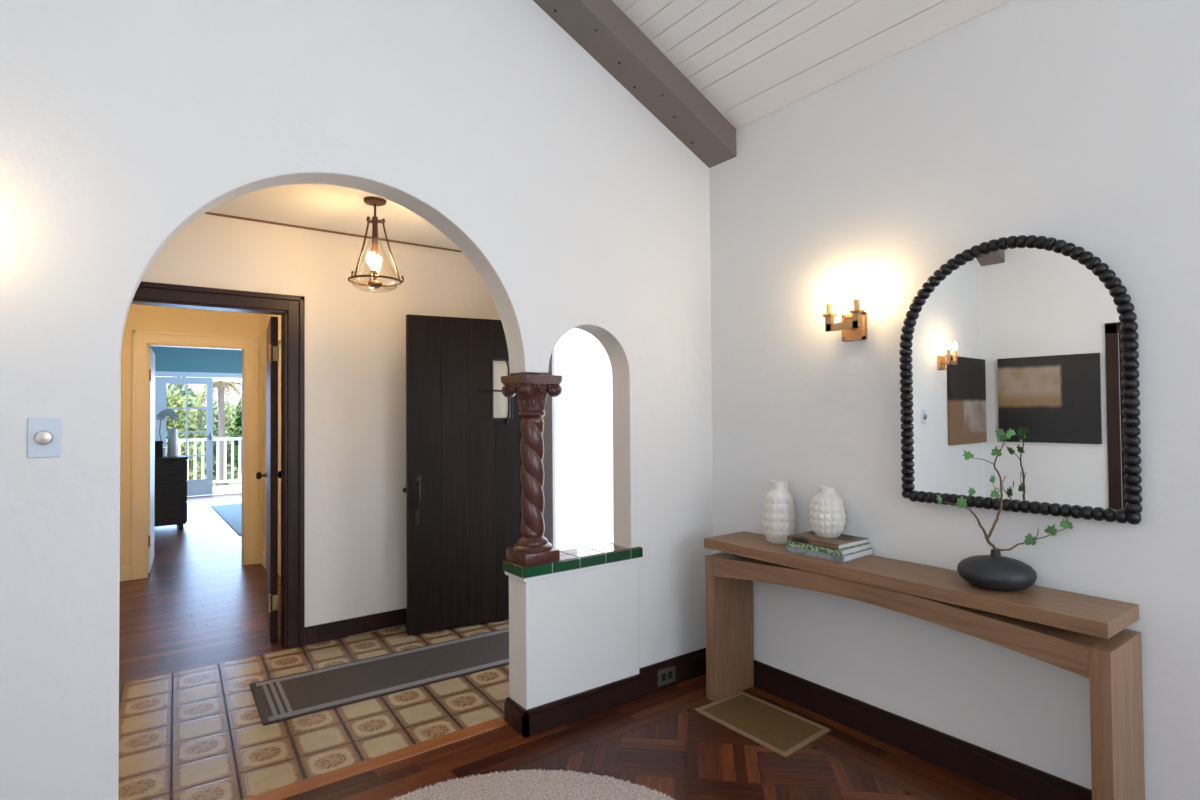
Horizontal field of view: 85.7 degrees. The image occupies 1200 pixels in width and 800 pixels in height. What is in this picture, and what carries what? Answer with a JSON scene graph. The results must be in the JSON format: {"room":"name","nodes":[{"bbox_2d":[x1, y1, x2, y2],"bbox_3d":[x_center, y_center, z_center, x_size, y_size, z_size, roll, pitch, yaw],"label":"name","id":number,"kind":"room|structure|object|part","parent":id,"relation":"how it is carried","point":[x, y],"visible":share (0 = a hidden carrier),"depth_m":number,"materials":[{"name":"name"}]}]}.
{"room":"living room","nodes":[
{"label":"living room","id":0,"kind":"room"},
{"bbox_2d":[120,304,261,582],"bbox_3d":[-3.811,0.268,5.867,1.560,2.620,0.120,0,-1,-36],"label":"wall","id":1,"kind":"structure","parent":0,"point":[139,317],"depth_m":5.73,"materials":[{"name":"beige paint"}]},
{"bbox_2d":[148,347,154,572],"bbox_3d":[-4.236,0.544,6.088,0.044,2.018,0.790,0,-1,-32],"label":"door","id":2,"kind":"structure","parent":1,"relation":"in","point":[151,490],"depth_m":5.97,"materials":[{"name":"white paint"}]},
{"bbox_2d":[120,550,265,581],"bbox_3d":[-3.643,1.492,5.632,1.320,0.120,0.410,0,-1,-36],"label":"baseboard","id":3,"kind":"structure","parent":1,"relation":"attached to","point":[125,572],"depth_m":5.57,"materials":[{"name":"beige wood"}]},
{"bbox_2d":[131,330,257,579],"bbox_3d":[-3.694,0.478,5.932,0.977,2.160,0.146,0,-1,-36],"label":"door frame","id":4,"kind":"structure","parent":1,"relation":"attached to","point":[141,340],"depth_m":5.82,"materials":[{"name":"beige wood"}]},
{"bbox_2d":[149,346,241,377],"bbox_3d":[-6.737,0.347,11.662,4.200,2.720,0.120,0,-1,-36],"label":"wall","id":5,"kind":"structure","parent":0,"point":[169,359],"depth_m":11.36,"materials":[{"name":"teal paint"}]},
{"bbox_2d":[155,377,212,495],"bbox_3d":[-7.214,0.638,11.233,0.845,2.070,0.103,0,-1,-36],"label":"door","id":6,"kind":"structure","parent":5,"relation":"in","point":[195,487],"depth_m":11.31,"materials":[{"name":"blue paint"}]},
{"bbox_2d":[155,371,241,401],"bbox_3d":[-6.914,0.601,11.513,1.820,2.170,0.140,0,-1,-36],"label":"door frame","id":7,"kind":"structure","parent":5,"relation":"attached to","point":[157,373],"depth_m":11.32,"materials":[{"name":"blue paint"}]},
{"bbox_2d":[262,314,280,553],"bbox_3d":[-2.459,0.246,5.250,0.120,2.620,2.480,0,-1,-36],"label":"wall","id":8,"kind":"structure","parent":0,"point":[265,317],"depth_m":6.13,"materials":[{"name":"beige paint"}]},
{"bbox_2d":[278,343,280,575],"bbox_3d":[-2.637,0.511,5.472,0.040,2.040,0.900,0,-1,-36],"label":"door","id":9,"kind":"structure","parent":8,"relation":"in","point":[279,344],"depth_m":5.68,"materials":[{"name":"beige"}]},
{"bbox_2d":[278,329,280,340],"bbox_3d":[-2.684,0.471,5.439,0.015,2.140,1.080,0,-1,-36],"label":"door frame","id":10,"kind":"structure","parent":8,"relation":"attached to","point":[279,331],"depth_m":5.47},
{"bbox_2d":[141,214,500,636],"bbox_3d":[-1.912,0.169,4.039,3.500,2.720,0.120,0,-1,-36],"label":"wall","id":11,"kind":"structure","parent":0,"point":[355,339],"depth_m":4.17,"materials":[{"name":"white paint"}]},
{"bbox_2d":[131,281,304,647],"bbox_3d":[-2.309,0.431,3.719,1.104,2.150,0.154,0,-1,-36],"label":"door frame","id":12,"kind":"structure","parent":11,"relation":"attached to","point":[291,308],"depth_m":3.95,"materials":[{"name":"brown wood"}]},
{"bbox_2d":[256,316,280,640],"bbox_3d":[-2.227,0.494,4.385,0.178,2.023,0.831,0,-1,-29],"label":"door","id":13,"kind":"structure","parent":11,"relation":"in","point":[272,474],"depth_m":4.05,"materials":[{"name":"brown wood"}]},
{"bbox_3d":[-2.442,0.545,4.659,0.068,0.056,0.056,0,-1,-29],"label":"knob","id":14,"kind":"part","parent":13,"relation":"part of","materials":[{"name":"black metal"}]},
{"bbox_2d":[319,625,338,639],"bbox_3d":[-1.700,1.460,4.062,0.116,0.072,0.009,0,-1,-36],"label":"wall outlet","id":15,"kind":"object","parent":11,"relation":"attached to","point":[331,631],"visible":1,"depth_m":4.06,"materials":[{"name":"black plastic"}]},
{"bbox_2d":[204,212,461,252],"bbox_3d":[-1.924,-1.076,3.981,3.200,0.012,0.008,0,-1,-36],"label":"trim","id":16,"kind":"structure","parent":11,"relation":"attached to","point":[209,213],"depth_m":4.09,"materials":[{"name":"brown"}]},
{"bbox_2d":[305,608,406,644],"bbox_3d":[-1.228,1.460,4.428,1.486,0.103,0.018,0,-1,-36],"label":"baseboard","id":17,"kind":"structure","parent":11,"relation":"attached to","point":[352,626],"depth_m":4.19,"materials":[{"name":"brown wood"}]},
{"bbox_2d":[207,184,459,249],"bbox_3d":[-1.429,-1.152,3.395,3.500,0.110,1.780,0,-1,-36],"label":"ceiling","id":18,"kind":"structure","parent":0,"point":[319,206],"depth_m":3.75,"materials":[{"name":"white paint"}]},
{"bbox_2d":[348,196,403,292],"bbox_3d":[-1.236,-0.845,3.543,0.285,0.502,0.297,0,-1,-36],"label":"pendant lantern","id":19,"kind":"object","parent":18,"relation":"hanging from","point":[375,264],"visible":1,"depth_m":3.52,"materials":[{"name":"brown metal"}]},
{"bbox_3d":[-1.279,-0.818,3.454,0.019,0.354,0.122,-1,-1,31],"label":"arm","id":20,"kind":"part","parent":19,"relation":"part of","materials":[{"name":"brown metal"}]},
{"bbox_3d":[-1.280,-0.814,3.619,0.019,0.355,0.122,0,-1,-31],"label":"arm","id":21,"kind":"part","parent":19,"relation":"part of","materials":[{"name":"brown metal"}]},
{"bbox_3d":[-1.230,-0.754,3.506,0.038,0.095,0.038,0,-1,-36],"label":"bulb","id":22,"kind":"part","parent":19,"relation":"part of","materials":[{"name":"beige glass"}]},
{"bbox_3d":[-1.230,-0.831,3.537,0.032,0.270,0.031,0,-1,-36],"label":"lamp stem","id":23,"kind":"part","parent":19,"relation":"part of","materials":[{"name":"brown metal"}]},
{"bbox_3d":[-1.134,-0.817,3.538,0.122,0.355,0.020,0,-1,0],"label":"arm","id":24,"kind":"part","parent":19,"relation":"part of","materials":[{"name":"brown metal"}]},
{"bbox_2d":[0,0,713,799],"bbox_3d":[-1.083,-0.557,2.443,4.530,4.100,0.164,0,-1,-36],"label":"wall","id":25,"kind":"structure","parent":0,"point":[123,123],"depth_m":2.42,"materials":[{"name":"white paint"}]},
{"bbox_2d":[27,417,60,457],"bbox_3d":[-1.644,0.111,1.911,0.076,0.120,0.024,0,-1,-36],"label":"dimmer switch","id":26,"kind":"object","parent":25,"relation":"attached to","point":[43,433],"visible":1,"depth_m":1.91,"materials":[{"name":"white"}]},
{"bbox_3d":[-1.642,0.111,1.909,0.042,0.042,0.018,0,-1,-36],"label":"knob","id":27,"kind":"part","parent":26,"relation":"part of","materials":[{"name":"beige"}]},
{"bbox_2d":[503,543,642,581],"bbox_3d":[-0.117,0.774,3.127,0.690,0.068,0.190,0,-1,-36],"label":"tiled ledge","id":28,"kind":"object","parent":25,"relation":"on","point":[574,560],"visible":0.85,"depth_m":3.05,"materials":[{"name":"green tile"}]},
{"bbox_2d":[501,374,562,565],"bbox_3d":[-0.313,0.314,2.991,0.235,0.850,0.235,0,-1,-36],"label":"twisted column","id":29,"kind":"structure","parent":28,"relation":"on","point":[531,391],"depth_m":2.94,"materials":[{"name":"wood"}]},
{"bbox_3d":[-0.116,0.799,3.127,0.680,0.018,0.180,0,-1,-36],"label":"moulding","id":30,"kind":"part","parent":28,"relation":"part of","materials":[{"name":"green tile"}]},
{"bbox_2d":[504,647,705,737],"bbox_3d":[0.108,1.415,3.261,1.224,0.128,0.188,0,-1,-36],"label":"baseboard","id":31,"kind":"structure","parent":25,"relation":"attached to","point":[550,715],"depth_m":3.06,"materials":[{"name":"brown wood"}]},
{"bbox_2d":[657,665,674,686],"bbox_3d":[0.344,1.423,3.332,0.120,0.080,0.009,0,-1,-36],"label":"wall outlet","id":32,"kind":"object","parent":25,"relation":"attached to","point":[667,675],"visible":1,"depth_m":3.33,"materials":[{"name":"brown"}]},
{"bbox_2d":[538,328,576,550],"bbox_3d":[-0.065,0.159,4.298,0.180,2.720,1.660,0,-1,-36],"label":"wall","id":33,"kind":"structure","parent":0,"point":[565,347],"depth_m":4.54,"materials":[{"name":"white paint"}]},
{"bbox_2d":[403,314,537,634],"bbox_3d":[-0.832,0.472,4.318,0.931,2.043,0.108,0,-1,-27],"label":"door","id":34,"kind":"structure","parent":33,"relation":"in","point":[463,489],"depth_m":4.28,"materials":[{"name":"brown wood"}]},
{"bbox_3d":[-1.200,0.644,4.121,0.121,0.322,0.068,0,-1,-5],"label":"handle","id":35,"kind":"part","parent":34,"relation":"part of","materials":[{"name":"black metal"}]},
{"bbox_2d":[479,359,512,423],"bbox_3d":[-0.698,-0.060,4.385,0.242,0.443,0.052,0,-1,-26],"label":"window grille","id":36,"kind":"object","parent":34,"relation":"attached to","point":[494,408],"depth_m":4.39,"materials":[{"name":"black metal"}]},
{"bbox_2d":[543,349,555,548],"bbox_3d":[-0.062,0.401,4.123,0.022,2.190,1.095,0,-1,-36],"label":"door frame","id":37,"kind":"structure","parent":33,"relation":"attached to","point":[549,418],"depth_m":4.49,"materials":[{"name":"grey paint"}]},
{"bbox_2d":[118,493,1017,799],"bbox_3d":[-2.150,1.583,4.687,5.500,0.120,16.500,0,-1,-36],"label":"floor","id":38,"kind":"structure","parent":0,"point":[200,733],"depth_m":2.90,"materials":[{"name":"brown wood"}]},
{"bbox_2d":[154,455,187,529],"bbox_3d":[-5.604,1.161,7.990,0.845,0.900,0.520,0,-1,-36],"label":"dresser","id":39,"kind":"object","parent":38,"relation":"on","point":[170,472],"visible":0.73,"depth_m":7.94,"materials":[{"name":"black wood"}]},
{"bbox_2d":[155,441,162,457],"bbox_3d":[-5.549,0.610,7.982,0.254,0.200,0.214,0,-1,-36],"label":"storage box","id":40,"kind":"object","parent":39,"relation":"on","point":[158,444],"visible":0.44,"depth_m":7.95,"materials":[{"name":"black"}]},
{"bbox_2d":[157,409,179,455],"bbox_3d":[-5.500,0.411,8.222,0.230,0.606,0.121,0,-1,-14],"label":"orchid","id":41,"kind":"object","parent":39,"relation":"on","point":[171,413],"visible":0.96,"depth_m":8.21,"materials":[{"name":"white plant"}]},
{"bbox_3d":[-5.562,0.214,8.193,0.095,0.097,0.011,0,-1,-36],"label":"flower","id":42,"kind":"part","parent":41,"relation":"part of","materials":[{"name":"white plant"}]},
{"bbox_3d":[-5.551,0.659,8.203,0.120,0.110,0.120,0,-1,-36],"label":"pot","id":43,"kind":"part","parent":41,"relation":"part of","materials":[{"name":"white ceramic"}]},
{"bbox_3d":[-5.442,0.215,8.282,0.095,0.097,0.011,0,-1,-36],"label":"flower","id":44,"kind":"part","parent":41,"relation":"part of","materials":[{"name":"white plant"}]},
{"bbox_2d":[167,429,177,456],"bbox_3d":[-5.394,0.537,8.160,0.112,0.350,0.112,0,-1,-36],"label":"vase","id":45,"kind":"object","parent":39,"relation":"on","point":[172,434],"visible":1,"depth_m":8.12,"materials":[{"name":"white paint"}]},
{"bbox_2d":[211,503,241,534],"bbox_3d":[-4.337,1.621,9.413,2.000,0.012,3.000,0,-1,-36],"label":"area rug","id":46,"kind":"object","parent":38,"relation":"on","point":[231,513],"visible":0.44,"depth_m":9.13,"materials":[{"name":"blue fabric"}]},
{"bbox_2d":[242,717,507,799],"bbox_3d":[-1.032,1.482,2.538,1.477,0.026,0.081,0,-1,-36],"label":"threshold","id":47,"kind":"object","parent":38,"relation":"on","point":[318,781],"visible":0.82,"depth_m":2.62,"materials":[{"name":"brown wood"}]},
{"bbox_2d":[250,628,508,725],"bbox_3d":[-0.973,1.491,3.660,1.732,0.008,0.542,0,-1,-34],"label":"runner rug","id":48,"kind":"object","parent":38,"relation":"on","point":[283,698],"visible":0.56,"depth_m":3.48,"materials":[{"name":"fabric"}]},
{"bbox_2d":[391,769,674,799],"bbox_3d":[-0.250,1.443,1.759,1.575,0.023,1.573,-1,-1,40],"label":"round rug","id":49,"kind":"object","parent":38,"relation":"on","point":[535,784],"visible":1,"depth_m":2.41,"materials":[{"name":"white fabric"}]},
{"bbox_2d":[694,691,830,757],"bbox_3d":[0.741,1.465,2.955,0.345,0.006,0.526,0,-1,-36],"label":"bamboo mat","id":50,"kind":"object","parent":38,"relation":"on","point":[784,732],"visible":1,"depth_m":2.93,"materials":[{"name":"brown"}]},
{"bbox_2d":[704,531,1144,799],"bbox_3d":[1.125,1.064,2.630,0.297,0.790,1.640,0,-1,-36],"label":"console table","id":51,"kind":"object","parent":38,"relation":"on","point":[1087,636],"visible":1,"depth_m":2.21,"materials":[{"name":"brown wood"}]},
{"bbox_3d":[0.656,1.123,3.267,0.293,0.703,0.052,0,-1,-36],"label":"leg","id":52,"kind":"part","parent":51,"relation":"part of","materials":[{"name":"brown wood"}]},
{"bbox_2d":[762,480,795,543],"bbox_3d":[0.856,0.533,3.098,0.157,0.294,0.158,-1,-1,3],"label":"textured vase","id":53,"kind":"object","parent":51,"relation":"on","point":[778,515],"visible":0.94,"depth_m":3.04,"materials":[{"name":"beige ceramic"}]},
{"bbox_2d":[786,546,873,562],"bbox_3d":[1.011,0.661,2.854,0.245,0.026,0.280,0,-1,-39],"label":"book","id":54,"kind":"object","parent":51,"relation":"on","point":[863,553],"visible":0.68,"depth_m":2.76,"materials":[{"name":"white paper"}]},
{"bbox_2d":[786,540,870,555],"bbox_3d":[1.007,0.637,2.854,0.238,0.022,0.272,0,-1,-39],"label":"book","id":55,"kind":"object","parent":54,"relation":"on","point":[845,551],"visible":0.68,"depth_m":2.76,"materials":[{"name":"white paper"}]},
{"bbox_2d":[787,531,868,549],"bbox_3d":[1.006,0.617,2.862,0.225,0.020,0.258,0,-1,-36],"label":"book","id":56,"kind":"object","parent":55,"relation":"on","point":[843,541],"visible":0.89,"depth_m":2.81,"materials":[{"name":"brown paper"}]},
{"bbox_2d":[809,486,845,537],"bbox_3d":[1.018,0.497,2.894,0.154,0.220,0.154,-1,-1,31],"label":"textured vase","id":57,"kind":"object","parent":56,"relation":"on","point":[827,514],"visible":1,"depth_m":2.84,"materials":[{"name":"beige ceramic"}]},
{"bbox_3d":[1.124,0.784,2.636,0.287,0.132,1.532,0,-1,-36],"label":"arched rail","id":58,"kind":"part","parent":51,"relation":"part of","materials":[{"name":"brown wood"}]},
{"bbox_2d":[957,549,1036,590],"bbox_3d":[1.404,0.597,2.293,0.242,0.129,0.242,0,-1,-36],"label":"bud vase","id":59,"kind":"object","parent":51,"relation":"on","point":[994,571],"visible":1,"depth_m":2.22,"materials":[{"name":"grey ceramic"}]},
{"bbox_2d":[936,427,1072,550],"bbox_3d":[1.405,0.338,2.278,0.434,0.488,0.081,-1,-1,10],"label":"leafy branch","id":60,"kind":"object","parent":59,"relation":"in","point":[1000,435],"visible":0.98,"depth_m":2.29,"materials":[{"name":"green plant"}]},
{"bbox_3d":[1.296,0.429,2.291,0.166,0.141,0.012,0,-1,-2],"label":"stem","id":61,"kind":"part","parent":60,"relation":"part of","materials":[{"name":"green plant"}]},
{"bbox_3d":[1.405,0.362,2.294,0.071,0.439,0.018,-1,-1,5],"label":"stem","id":62,"kind":"part","parent":60,"relation":"part of","materials":[{"name":"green plant"}]},
{"bbox_3d":[1.500,0.499,2.264,0.216,0.125,0.035,-1,-1,24],"label":"stem","id":63,"kind":"part","parent":60,"relation":"part of","materials":[{"name":"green plant"}]},
{"bbox_3d":[1.598,1.093,1.993,0.293,0.703,0.054,0,-1,-36],"label":"leg","id":64,"kind":"part","parent":51,"relation":"part of","materials":[{"name":"brown wood"}]},
{"bbox_2d":[576,328,613,547],"bbox_3d":[0.548,0.127,6.094,0.200,3.000,5.700,0,-1,-36],"label":"wall","id":65,"kind":"structure","parent":0,"point":[594,400],"depth_m":6.75,"materials":[{"name":"white paint"}]},
{"bbox_2d":[612,0,1010,128],"bbox_3d":[0.640,-2.009,0.120,4.530,1.148,5.700,0,-1,-36],"label":"ceiling","id":66,"kind":"structure","parent":0,"point":[750,59],"depth_m":2.90,"materials":[{"name":"white wood"}]},
{"bbox_2d":[533,0,735,167],"bbox_3d":[-0.993,-1.861,2.330,4.130,1.098,0.200,0,-1,-36],"label":"ceiling beam","id":67,"kind":"structure","parent":66,"relation":"attached to","point":[601,28],"depth_m":3.17,"materials":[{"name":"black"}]},
{"bbox_2d":[709,0,1199,799],"bbox_3d":[2.397,-0.129,1.373,0.200,3.150,5.700,0,-1,-36],"label":"wall","id":68,"kind":"structure","parent":0,"point":[1077,122],"depth_m":2.52,"materials":[{"name":"white paint"}]},
{"bbox_2d":[822,281,866,341],"bbox_3d":[1.098,-0.388,2.863,0.120,0.244,0.180,0,-1,-36],"label":"wall sconce","id":69,"kind":"object","parent":68,"relation":"attached to","point":[853,326],"visible":1,"depth_m":2.86,"materials":[{"name":"gold metal"}]},
{"bbox_3d":[1.027,-0.470,2.896,0.033,0.078,0.033,0,-1,-36],"label":"bulb","id":70,"kind":"part","parent":69,"relation":"part of","materials":[{"name":"beige glass"}]},
{"bbox_3d":[1.028,-0.346,2.893,0.044,0.078,0.046,0,-1,-36],"label":"arm","id":71,"kind":"part","parent":69,"relation":"part of","materials":[{"name":"gold metal"}]},
{"bbox_3d":[1.107,-0.349,2.786,0.044,0.078,0.046,0,-1,-36],"label":"arm","id":72,"kind":"part","parent":69,"relation":"part of","materials":[{"name":"gold metal"}]},
{"bbox_3d":[1.107,-0.473,2.788,0.033,0.078,0.033,0,-1,-36],"label":"bulb","id":73,"kind":"part","parent":69,"relation":"part of","materials":[{"name":"beige glass"}]},
{"bbox_2d":[753,659,1091,799],"bbox_3d":[2.260,1.362,1.360,0.020,0.130,5.500,0,-1,-36],"label":"baseboard","id":74,"kind":"structure","parent":68,"relation":"attached to","point":[1015,779],"depth_m":2.62,"materials":[{"name":"brown wood"}]},
{"bbox_2d":[899,235,1142,524],"bbox_3d":[1.486,-0.096,2.375,0.049,1.007,0.776,0,-1,-38],"label":"arched mirror","id":75,"kind":"object","parent":68,"relation":"attached to","point":[1033,336],"visible":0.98,"depth_m":2.32,"materials":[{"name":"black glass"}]},
{"label":"outside","id":76,"kind":"structure","parent":0,"visible":0},
{"bbox_2d":[187,484,241,496],"bbox_3d":[-6.822,1.798,12.777,9.000,0.120,1.830,0,-1,-36],"label":"deck","id":77,"kind":"object","parent":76,"point":[227,489],"depth_m":12.54,"materials":[{"name":"white"}]},
{"bbox_2d":[166,437,241,482],"bbox_3d":[-7.453,1.236,13.213,7.600,1.030,0.100,0,-1,-36],"label":"deck railing","id":78,"kind":"object","parent":77,"relation":"on","point":[232,439],"visible":0.14,"depth_m":13.03,"materials":[{"name":"white paint"}]},
{"bbox_3d":[-7.456,0.794,13.222,7.500,0.055,0.080,0,-1,-36],"label":"rail","id":79,"kind":"part","parent":78,"relation":"part of","materials":[{"name":"white paint"}]},
{"bbox_3d":[-7.449,1.646,13.206,7.500,0.050,0.040,0,-1,-36],"label":"rail","id":80,"kind":"part","parent":78,"relation":"part of","materials":[{"name":"white paint"}]},
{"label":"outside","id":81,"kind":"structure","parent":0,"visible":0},
{"bbox_2d":[200,466,241,485],"bbox_3d":[-20.992,3.737,32.784,80.000,0.100,47.240,0,-1,-36],"label":"ground","id":82,"kind":"structure","parent":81,"point":[230,483],"depth_m":27.85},
{"bbox_2d":[166,389,205,479],"bbox_3d":[-9.415,1.462,14.080,1.559,3.594,1.237,0,-1,-36],"label":"leafy shrub","id":83,"kind":"object","parent":82,"relation":"on","point":[174,401],"visible":0.2,"depth_m":14.11,"materials":[{"name":"green plant"}]},
{"bbox_2d":[166,384,206,469],"bbox_3d":[-11.558,1.301,17.749,1.525,4.084,1.807,0,-1,-36],"label":"leafy shrub","id":84,"kind":"object","parent":82,"relation":"on","point":[177,388],"visible":0.11,"depth_m":17.64,"materials":[{"name":"green plant"}]},
{"bbox_2d":[194,380,241,485],"bbox_3d":[-9.586,1.401,16.660,1.574,3.803,1.907,0,-1,-25],"label":"palm tree","id":85,"kind":"object","parent":82,"relation":"on","point":[221,385],"visible":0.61,"depth_m":16.52,"materials":[{"name":"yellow plant"}]},
{"bbox_2d":[201,398,237,485],"bbox_3d":[-11.852,1.655,20.179,1.579,3.471,1.705,-1,-1,27],"label":"leafy shrub","id":86,"kind":"object","parent":82,"relation":"on","point":[215,424],"visible":0.29,"depth_m":19.99,"materials":[{"name":"green plant"}]},
{"bbox_2d":[229,397,241,475],"bbox_3d":[-9.799,1.316,18.572,1.549,4.055,1.819,0,-1,-36],"label":"tree","id":87,"kind":"object","parent":82,"relation":"on","point":[238,419],"visible":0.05,"depth_m":18.15,"materials":[{"name":"green plant"}]}
]}

